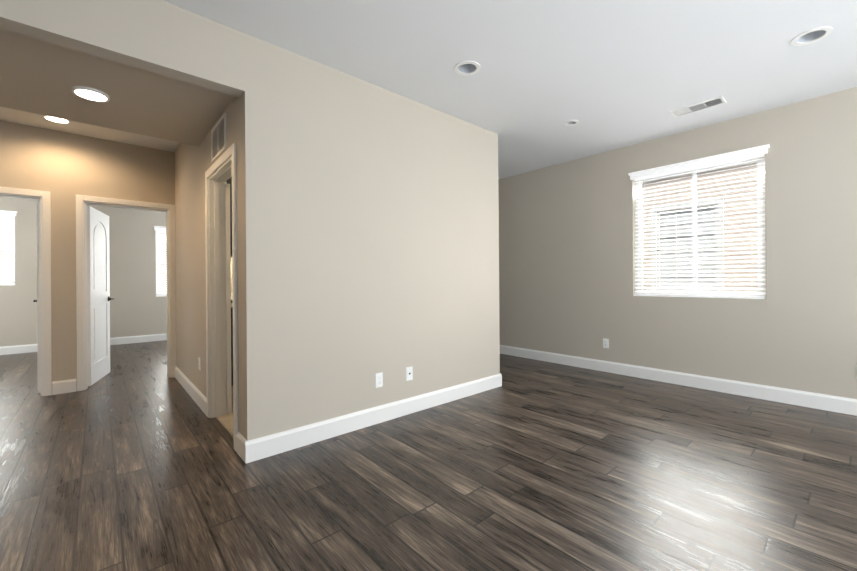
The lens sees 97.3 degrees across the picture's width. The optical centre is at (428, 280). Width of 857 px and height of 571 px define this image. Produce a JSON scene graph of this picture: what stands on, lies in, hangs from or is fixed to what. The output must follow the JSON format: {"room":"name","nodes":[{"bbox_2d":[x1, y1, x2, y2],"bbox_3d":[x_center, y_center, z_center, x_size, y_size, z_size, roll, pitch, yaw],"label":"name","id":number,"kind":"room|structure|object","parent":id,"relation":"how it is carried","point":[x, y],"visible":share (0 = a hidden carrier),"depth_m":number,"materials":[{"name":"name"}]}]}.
{"room":"empty living room","nodes":[
{"label":"empty living room","id":0,"kind":"room"},
{"bbox_2d":[0,197,166,346],"bbox_3d":[-6.255,-0.176,6.773,7.240,2.740,0.150,0,0,-41],"label":"wall","id":1,"kind":"structure","parent":0,"point":[138,307],"depth_m":7.06,"materials":[{"name":"beige paint"}]},
{"bbox_2d":[0,210,17,285],"bbox_3d":[-7.098,-0.528,6.002,0.784,1.216,0.171,0,0,-41],"label":"window blinds","id":2,"kind":"object","parent":1,"relation":"attached to","point":[10,215],"visible":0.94,"depth_m":6.19,"materials":[{"name":"white plastic"}]},
{"bbox_2d":[0,344,36,354],"bbox_3d":[-7.537,1.135,5.530,3.360,0.135,0.016,0,0,-41],"label":"baseboard","id":3,"kind":"structure","parent":1,"relation":"attached to","point":[15,349],"depth_m":6.21,"materials":[{"name":"white wood"}]},
{"bbox_2d":[110,333,166,344],"bbox_3d":[-4.864,1.117,7.874,3.390,0.135,0.016,0,0,-41],"label":"baseboard","id":4,"kind":"structure","parent":1,"relation":"attached to","point":[154,337],"depth_m":7.24,"materials":[{"name":"white wood"}]},
{"bbox_2d":[153,226,166,296],"bbox_3d":[-5.165,-0.382,7.697,0.724,1.396,0.171,0,0,-41],"label":"window blinds","id":5,"kind":"object","parent":1,"relation":"attached to","point":[158,230],"visible":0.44,"depth_m":7.53,"materials":[{"name":"white plastic"}]},
{"bbox_2d":[0,120,174,390],"bbox_3d":[-3.845,-0.193,4.025,7.240,2.740,0.120,0,0,-41],"label":"wall","id":6,"kind":"structure","parent":0,"point":[63,168],"depth_m":3.98,"materials":[{"name":"beige paint"}]},
{"bbox_2d":[0,186,51,395],"bbox_3d":[-4.271,0.132,3.649,0.890,2.095,0.154,0,0,-41],"label":"door frame","id":7,"kind":"structure","parent":6,"relation":"attached to","point":[46,261],"depth_m":3.86,"materials":[{"name":"white wood"}]},
{"bbox_2d":[33,201,39,392],"bbox_3d":[-4.296,0.172,4.191,0.147,1.995,0.745,0,0,-43],"label":"bedroom door","id":8,"kind":"structure","parent":6,"relation":"in","point":[38,300],"depth_m":3.92,"materials":[{"name":"white wood"}]},
{"bbox_2d":[87,206,113,385],"bbox_3d":[-3.927,0.170,4.496,0.147,1.995,0.745,0,0,-27],"label":"bedroom door","id":9,"kind":"structure","parent":6,"relation":"in","point":[98,284],"depth_m":4.43,"materials":[{"name":"white wood"}]},
{"bbox_2d":[76,194,175,390],"bbox_3d":[-3.459,0.127,4.362,0.890,2.095,0.154,0,0,-41],"label":"door frame","id":10,"kind":"structure","parent":6,"relation":"attached to","point":[80,199],"depth_m":4.11,"materials":[{"name":"white wood"}]},
{"bbox_2d":[0,29,233,145],"bbox_3d":[-2.525,-1.413,2.284,2.200,0.320,1.350,0,0,-41],"label":"ceiling soffit","id":11,"kind":"structure","parent":0,"point":[40,77],"depth_m":2.54,"materials":[{"name":"beige paint"}]},
{"bbox_2d":[174,97,241,434],"bbox_3d":[-2.123,-0.205,3.594,0.120,2.740,2.800,0,0,-41],"label":"wall","id":12,"kind":"structure","parent":0,"point":[193,164],"depth_m":3.67,"materials":[{"name":"beige paint"}]},
{"bbox_2d":[52,366,246,461],"bbox_3d":[-2.946,1.103,2.784,2.200,0.135,2.920,0,0,-41],"label":"baseboard","id":13,"kind":"structure","parent":12,"relation":"attached to","point":[198,397],"depth_m":3.88,"materials":[{"name":"white wood"}]},
{"bbox_2d":[211,113,226,162],"bbox_3d":[-1.621,-1.094,2.915,0.013,0.260,0.430,0,0,-41],"label":"air vent","id":14,"kind":"object","parent":12,"relation":"in","point":[218,139],"visible":1,"depth_m":2.89,"materials":[{"name":"white metal"}]},
{"bbox_2d":[205,143,237,450],"bbox_3d":[-1.553,0.113,2.947,0.154,2.095,0.910,0,0,-41],"label":"door frame","id":15,"kind":"structure","parent":12,"relation":"attached to","point":[220,176],"depth_m":3.21,"materials":[{"name":"white wood"}]},
{"bbox_2d":[225,184,232,413],"bbox_3d":[-1.917,0.156,3.615,0.147,1.995,0.755,0,0,-28],"label":"bathroom door","id":16,"kind":"structure","parent":12,"relation":"in","point":[229,301],"depth_m":3.28,"materials":[{"name":"white wood"}]},
{"bbox_2d":[216,386,232,436],"bbox_3d":[-1.072,1.155,4.201,2.415,0.004,2.340,0,0,-41],"label":"floor","id":17,"kind":"structure","parent":0,"point":[226,421],"depth_m":3.13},
{"bbox_2d":[231,309,232,385],"bbox_3d":[-2.314,0.726,4.306,0.507,0.869,0.539,0,0,-41],"label":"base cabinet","id":18,"kind":"object","parent":17,"relation":"on","point":[231,341],"depth_m":4.11,"materials":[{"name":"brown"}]},
{"bbox_2d":[231,258,231,292],"bbox_3d":[-1.861,-0.207,5.153,2.330,2.740,0.120,0,0,-41],"label":"wall","id":19,"kind":"structure","parent":0,"point":[231,275],"depth_m":4.60,"materials":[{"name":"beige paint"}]},
{"bbox_2d":[227,177,231,256],"bbox_3d":[-2.397,-0.808,4.389,0.507,1.050,0.319,0,0,-41],"label":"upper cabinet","id":20,"kind":"object","parent":19,"relation":"attached to","point":[229,180],"depth_m":4.30,"materials":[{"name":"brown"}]},
{"bbox_2d":[0,0,499,440],"bbox_3d":[-1.769,-0.208,1.962,6.640,2.740,0.120,0,0,-41],"label":"wall","id":21,"kind":"structure","parent":0,"point":[369,212],"depth_m":2.81,"materials":[{"name":"beige paint"}]},
{"bbox_2d":[245,373,501,463],"bbox_3d":[-0.185,1.084,3.253,2.602,0.135,0.016,0,0,-41],"label":"baseboard","id":22,"kind":"structure","parent":21,"relation":"attached to","point":[273,444],"depth_m":2.92,"materials":[{"name":"white wood"}]},
{"bbox_2d":[375,372,382,387],"bbox_3d":[-0.402,0.807,3.070,0.070,0.115,0.009,0,0,-41],"label":"electrical outlet plate","id":23,"kind":"object","parent":21,"relation":"attached to","point":[379,378],"depth_m":3.07,"materials":[{"name":"white plastic"}]},
{"bbox_2d":[406,366,412,380],"bbox_3d":[-0.164,0.806,3.276,0.070,0.115,0.012,0,0,-41],"label":"electrical outlet plate","id":24,"kind":"object","parent":21,"relation":"attached to","point":[409,370],"depth_m":3.28,"materials":[{"name":"white plastic"}]},
{"bbox_2d":[0,340,856,570],"bbox_3d":[-1.543,1.221,2.550,8.900,0.120,12.800,0,0,-41],"label":"floor","id":25,"kind":"structure","parent":0,"point":[132,460],"depth_m":2.14,"materials":[{"name":"brown wood"}]},
{"bbox_2d":[0,0,856,179],"bbox_3d":[-1.563,-1.649,2.550,8.900,0.140,12.800,0,0,-41],"label":"ceiling","id":26,"kind":"structure","parent":0,"point":[609,75],"depth_m":2.71,"materials":[{"name":"white paint"}]},
{"bbox_2d":[43,115,70,123],"bbox_3d":[-3.575,-1.557,3.632,0.190,0.016,0.190,0,0,-44],"label":"disc","id":27,"kind":"object","parent":26,"relation":"attached to","point":[53,119],"depth_m":3.65,"materials":[{"name":"white plastic"}]},
{"bbox_2d":[72,86,109,101],"bbox_3d":[-2.256,-1.246,2.525,0.190,0.016,0.190,0,0,-44],"label":"ceiling light","id":28,"kind":"object","parent":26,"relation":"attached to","point":[89,93],"depth_m":2.51,"materials":[{"name":"white plastic"}]},
{"bbox_2d":[455,61,479,75],"bbox_3d":[0.292,-1.632,2.825,0.189,0.090,0.189,0,0,16],"label":"recessed light","id":29,"kind":"object","parent":26,"relation":"in","point":[466,68],"depth_m":2.87,"materials":[{"name":"white"}]},
{"bbox_2d":[565,120,578,125],"bbox_3d":[1.452,-1.640,3.823,0.136,0.090,0.136,0,0,-41],"label":"recessed light","id":30,"kind":"object","parent":26,"relation":"in","point":[572,122],"depth_m":3.83,"materials":[{"name":"white"}]},
{"bbox_2d":[669,96,726,117],"bbox_3d":[2.485,-1.602,3.487,0.185,0.011,0.400,0,0,-41],"label":"ceiling vent","id":31,"kind":"object","parent":26,"relation":"in","point":[702,105],"visible":1,"depth_m":3.48,"materials":[{"name":"white metal"}]},
{"bbox_2d":[791,26,832,45],"bbox_3d":[2.516,-1.648,2.479,0.189,0.090,0.189,0,0,16],"label":"recessed light","id":32,"kind":"object","parent":26,"relation":"in","point":[816,34],"depth_m":2.51,"materials":[{"name":"white"}]},
{"bbox_2d":[498,87,856,398],"bbox_3d":[1.688,-0.232,5.414,0.150,2.740,12.670,0,0,-41],"label":"wall","id":33,"kind":"structure","parent":0,"point":[567,275],"depth_m":3.93,"materials":[{"name":"beige paint"}]},
{"bbox_2d":[603,338,608,347],"bbox_3d":[2.210,0.779,4.707,0.009,0.115,0.070,0,0,-41],"label":"electrical outlet plate","id":34,"kind":"object","parent":33,"relation":"attached to","point":[605,341],"depth_m":4.70,"materials":[{"name":"white plastic"}]},
{"bbox_2d":[500,345,856,415],"bbox_3d":[3.119,1.061,3.668,0.016,0.135,7.870,0,0,-41],"label":"baseboard","id":35,"kind":"structure","parent":33,"relation":"attached to","point":[838,404],"depth_m":3.93,"materials":[{"name":"white wood"}]},
{"bbox_2d":[628,144,769,298],"bbox_3d":[2.844,-0.548,4.055,0.171,1.456,1.244,0,0,-41],"label":"window blinds","id":36,"kind":"object","parent":33,"relation":"attached to","point":[730,159],"visible":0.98,"depth_m":3.99,"materials":[{"name":"white plastic"}]},
{"bbox_3d":[-1.920,1.383,3.549,14.250,0.160,24.000,0,0,-41],"label":"ground","id":37,"kind":"structure","parent":0,"visible":0},
{"bbox_2d":[0,218,166,291],"bbox_3d":[-8.027,-0.393,10.308,14.000,3.600,0.200,0,0,-41],"label":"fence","id":38,"kind":"object","parent":37,"relation":"on","point":[162,238],"depth_m":8.70,"materials":[{"name":"white"}]},
{"bbox_2d":[642,162,757,290],"bbox_3d":[5.741,-0.576,6.899,2.215,5.372,15.085,0,0,-41],"label":"neighbouring house","id":39,"kind":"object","parent":37,"relation":"on","point":[689,178],"depth_m":6.64,"materials":[{"name":"beige"}]}
]}

